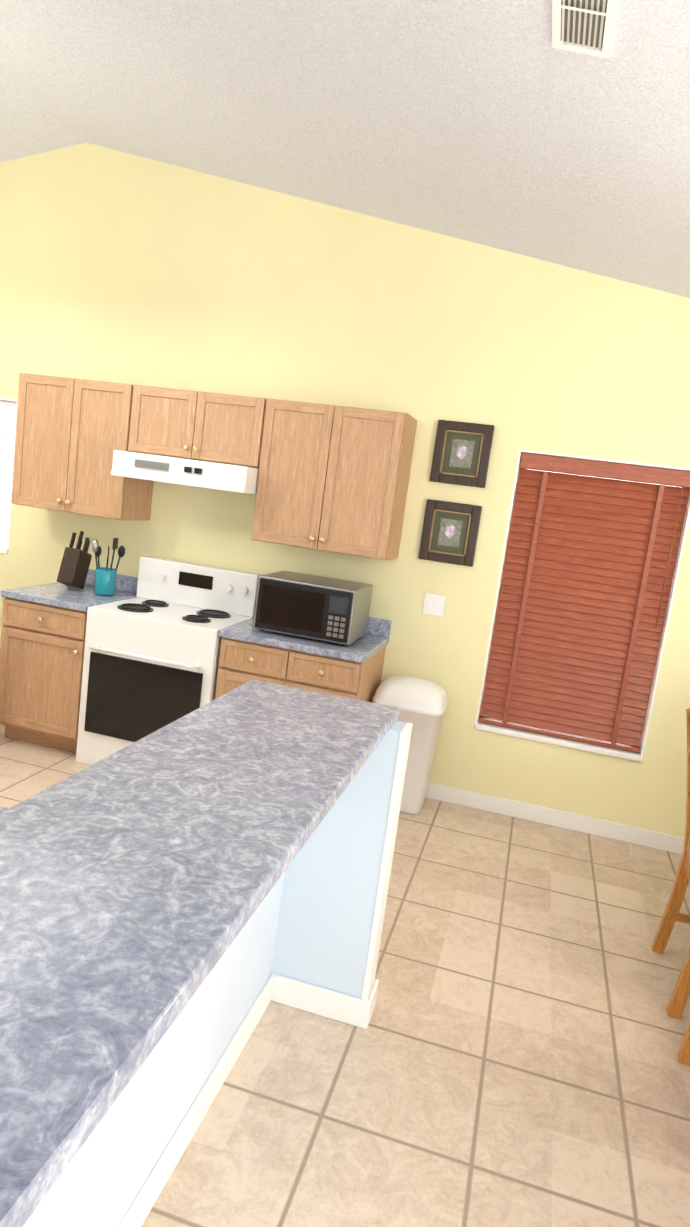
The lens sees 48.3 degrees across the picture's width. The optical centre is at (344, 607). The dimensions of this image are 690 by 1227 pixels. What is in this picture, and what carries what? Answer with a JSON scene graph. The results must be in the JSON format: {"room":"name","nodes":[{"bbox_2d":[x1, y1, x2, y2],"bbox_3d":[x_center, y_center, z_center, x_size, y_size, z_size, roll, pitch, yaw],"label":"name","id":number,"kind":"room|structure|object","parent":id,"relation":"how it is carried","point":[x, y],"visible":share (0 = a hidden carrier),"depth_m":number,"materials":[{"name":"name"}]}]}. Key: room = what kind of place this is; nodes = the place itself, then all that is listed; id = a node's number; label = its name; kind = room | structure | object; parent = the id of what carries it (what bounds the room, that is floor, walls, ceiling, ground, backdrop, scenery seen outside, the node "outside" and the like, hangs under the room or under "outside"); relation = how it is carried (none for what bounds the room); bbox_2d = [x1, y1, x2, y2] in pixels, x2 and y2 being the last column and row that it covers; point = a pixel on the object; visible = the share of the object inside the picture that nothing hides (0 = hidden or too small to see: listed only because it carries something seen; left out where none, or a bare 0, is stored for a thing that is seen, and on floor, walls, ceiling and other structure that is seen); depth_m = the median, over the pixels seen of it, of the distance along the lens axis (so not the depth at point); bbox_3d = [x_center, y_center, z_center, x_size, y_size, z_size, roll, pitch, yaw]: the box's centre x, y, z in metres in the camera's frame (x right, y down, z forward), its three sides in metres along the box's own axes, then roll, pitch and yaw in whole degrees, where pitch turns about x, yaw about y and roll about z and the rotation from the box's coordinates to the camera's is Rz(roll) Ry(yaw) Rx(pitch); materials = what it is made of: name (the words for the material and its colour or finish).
{"room":"dining room and kitchen","nodes":[
{"label":"dining room and kitchen","id":0,"kind":"room"},
{"bbox_2d":[23,863,290,1226],"bbox_3d":[-0.452,0.903,1.845,0.145,1.010,1.700,10,9,14],"label":"wall","id":1,"kind":"structure","parent":0,"point":[102,1181],"depth_m":1.81,"materials":[{"name":"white paint"}]},
{"bbox_2d":[118,973,277,1226],"bbox_3d":[-0.449,1.369,1.851,0.018,0.095,1.574,10,9,14],"label":"baseboard","id":2,"kind":"structure","parent":1,"relation":"attached to","point":[143,1203],"depth_m":2.02,"materials":[{"name":"white paint"}]},
{"bbox_2d":[0,679,399,1226],"bbox_3d":[-0.343,0.417,1.604,0.548,0.040,2.025,10,9,14],"label":"countertop","id":3,"kind":"structure","parent":1,"relation":"on","point":[139,878],"depth_m":1.23,"materials":[{"name":"laminate"}]},
{"bbox_2d":[275,721,412,1000],"bbox_3d":[-0.018,0.850,2.553,0.330,1.010,0.114,10,9,14],"label":"wall","id":4,"kind":"structure","parent":0,"point":[317,918],"depth_m":2.50,"materials":[{"name":"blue paint"}]},
{"bbox_2d":[274,975,376,1028],"bbox_3d":[-0.081,1.308,2.558,0.334,0.095,0.022,10,9,14],"label":"baseboard","id":5,"kind":"structure","parent":4,"relation":"attached to","point":[325,1002],"depth_m":2.55,"materials":[{"name":"white paint"}]},
{"bbox_2d":[0,724,689,1226],"bbox_3d":[-0.916,1.421,1.598,9.380,0.050,8.070,10,9,14],"label":"floor","id":6,"kind":"structure","parent":0,"point":[508,1058],"depth_m":2.42,"materials":[{"name":"tile"}]},
{"bbox_2d":[0,806,8,812],"bbox_3d":[-2.031,0.748,1.844,2.550,0.910,0.634,10,9,14],"label":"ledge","id":7,"kind":"object","parent":6,"relation":"on","point":[2,809],"depth_m":1.76,"materials":[{"name":"white wood"}]},
{"bbox_2d":[0,569,137,752],"bbox_3d":[-1.676,0.304,4.691,0.560,1.010,0.654,10,9,14],"label":"base cabinet","id":8,"kind":"object","parent":6,"relation":"on","point":[43,634],"visible":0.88,"depth_m":4.42,"materials":[{"name":"brown wood"}]},
{"bbox_2d":[57,531,91,588],"bbox_3d":[-1.649,-0.293,4.711,0.110,0.351,0.204,10,9,14],"label":"knife block","id":9,"kind":"object","parent":8,"relation":"on","point":[74,568],"visible":1,"depth_m":4.67,"materials":[{"name":"brown wood"}]},
{"bbox_2d":[92,538,124,595],"bbox_3d":[-1.439,-0.251,4.661,0.201,0.340,0.196,10,9,14],"label":"utensil crock","id":10,"kind":"object","parent":8,"relation":"on","point":[105,580],"visible":1,"depth_m":4.62,"materials":[{"name":"teal ceramic"}]},
{"bbox_2d":[76,556,261,764],"bbox_3d":[-1.025,0.345,4.480,0.780,1.160,0.687,10,9,14],"label":"stove","id":11,"kind":"object","parent":6,"relation":"on","point":[151,657],"visible":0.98,"depth_m":4.26,"materials":[{"name":"white metal"}]},
{"bbox_2d":[215,617,391,702],"bbox_3d":[-0.257,0.543,4.343,0.800,1.010,0.654,10,9,14],"label":"base cabinet","id":12,"kind":"object","parent":6,"relation":"on","point":[249,652],"visible":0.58,"depth_m":4.05,"materials":[{"name":"brown wood"}]},
{"bbox_2d":[253,571,372,645],"bbox_3d":[-0.172,-0.003,4.254,0.540,0.301,0.416,10,9,14],"label":"microwave","id":13,"kind":"object","parent":12,"relation":"on","point":[333,610],"visible":0.98,"depth_m":4.07,"materials":[{"name":"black metal"}]},
{"bbox_2d":[372,676,447,814],"bbox_3d":[0.339,0.757,4.346,0.400,0.738,0.310,10,9,14],"label":"trash can","id":14,"kind":"object","parent":6,"relation":"on","point":[421,704],"visible":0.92,"depth_m":4.20,"materials":[{"name":"white plastic"}]},
{"bbox_2d":[651,708,689,1019],"bbox_3d":[1.517,0.982,2.884,0.562,1.051,0.524,10,9,14],"label":"dining chair","id":15,"kind":"object","parent":6,"relation":"on","point":[681,990],"visible":1,"depth_m":3.13,"materials":[{"name":"brown wood"}]},
{"bbox_2d":[677,1023,689,1065],"bbox_3d":[1.344,1.060,2.231,0.562,1.051,0.524,10,9,14],"label":"dining chair","id":16,"kind":"object","parent":6,"relation":"on","point":[683,1055],"visible":1,"depth_m":2.55,"materials":[{"name":"brown wood"}]},
{"bbox_2d":[0,143,689,853],"bbox_3d":[0.170,-0.845,4.476,9.080,3.800,0.168,10,9,14],"label":"wall","id":17,"kind":"structure","parent":0,"point":[124,267],"depth_m":4.40,"materials":[{"name":"yellow paint"}]},
{"bbox_2d":[0,398,17,553],"bbox_3d":[-2.744,-0.954,5.235,1.240,1.000,0.170,10,9,14],"label":"window","id":18,"kind":"structure","parent":17,"relation":"in","point":[4,549],"depth_m":5.04,"materials":[{"name":"white paint"}]},
{"bbox_2d":[0,400,15,541],"bbox_3d":[-2.745,-0.978,5.217,1.208,0.920,0.041,10,9,14],"label":"window blind","id":19,"kind":"object","parent":18,"relation":"attached to","point":[9,404],"depth_m":5.08,"materials":[{"name":"white plastic"}]},
{"bbox_2d":[12,373,153,519],"bbox_3d":[-1.571,-0.967,4.674,0.750,0.774,0.341,10,9,14],"label":"upper cabinet","id":20,"kind":"object","parent":17,"relation":"attached to","point":[69,431],"depth_m":4.52,"materials":[{"name":"brown wood"}]},
{"bbox_2d":[111,450,258,493],"bbox_3d":[-0.852,-0.771,4.422,0.802,0.141,0.503,10,9,14],"label":"range hood","id":21,"kind":"object","parent":17,"relation":"attached to","point":[205,474],"visible":0.85,"depth_m":4.19,"materials":[{"name":"white metal"}]},
{"bbox_2d":[128,385,267,468],"bbox_3d":[-0.797,-1.038,4.460,0.806,0.374,0.341,10,9,14],"label":"upper cabinet","id":22,"kind":"object","parent":17,"relation":"attached to","point":[177,423],"depth_m":4.29,"materials":[{"name":"brown wood"}]},
{"bbox_2d":[252,399,416,559],"bbox_3d":[-0.061,-0.713,4.304,0.780,0.774,0.341,10,9,14],"label":"upper cabinet","id":23,"kind":"object","parent":17,"relation":"attached to","point":[333,478],"depth_m":4.14,"materials":[{"name":"brown wood"}]},
{"bbox_2d":[422,593,445,616],"bbox_3d":[0.509,-0.015,4.407,0.120,0.120,0.014,10,9,14],"label":"switch plate","id":24,"kind":"object","parent":17,"relation":"attached to","point":[434,604],"visible":1,"depth_m":4.41,"materials":[{"name":"white plastic"}]},
{"bbox_2d":[419,499,481,566],"bbox_3d":[0.590,-0.421,4.331,0.310,0.340,0.025,10,9,14],"label":"picture","id":25,"kind":"object","parent":17,"relation":"attached to","point":[450,530],"visible":0.98,"depth_m":4.33,"materials":[{"name":"brown wood"}]},
{"bbox_2d":[430,420,494,487],"bbox_3d":[0.646,-0.852,4.264,0.310,0.340,0.025,10,9,14],"label":"picture","id":26,"kind":"object","parent":17,"relation":"attached to","point":[461,453],"visible":0.96,"depth_m":4.26,"materials":[{"name":"brown wood"}]},
{"bbox_2d":[475,449,689,761],"bbox_3d":[1.306,-0.018,4.273,0.920,1.590,0.170,10,9,14],"label":"window","id":27,"kind":"structure","parent":17,"relation":"in","point":[573,744],"depth_m":4.25,"materials":[{"name":"white paint"}]},
{"bbox_2d":[479,453,689,752],"bbox_3d":[1.300,-0.026,4.243,0.888,1.539,0.068,10,9,14],"label":"window blind","id":28,"kind":"object","parent":27,"relation":"attached to","point":[588,573],"visible":1,"depth_m":4.24,"materials":[{"name":"brown wood"}]},
{"bbox_2d":[0,0,689,297],"bbox_3d":[-0.594,-1.509,0.901,9.380,1.393,7.570,10,9,14],"label":"ceiling","id":29,"kind":"structure","parent":0,"point":[502,125],"depth_m":3.02,"materials":[{"name":"white paint"}]},
{"bbox_2d":[552,0,616,58],"bbox_3d":[0.611,-1.534,1.969,0.160,0.042,0.380,10,9,14],"label":"ceiling vent","id":30,"kind":"object","parent":29,"relation":"in","point":[583,26],"visible":0.98,"depth_m":2.04,"materials":[{"name":"white metal"}]},
{"label":"outside","id":31,"kind":"structure","parent":0,"visible":0},
{"bbox_2d":[0,407,675,545],"bbox_3d":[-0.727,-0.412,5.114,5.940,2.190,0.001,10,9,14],"label":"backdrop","id":32,"kind":"structure","parent":31,"point":[6,523],"depth_m":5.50,"materials":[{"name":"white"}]}
]}

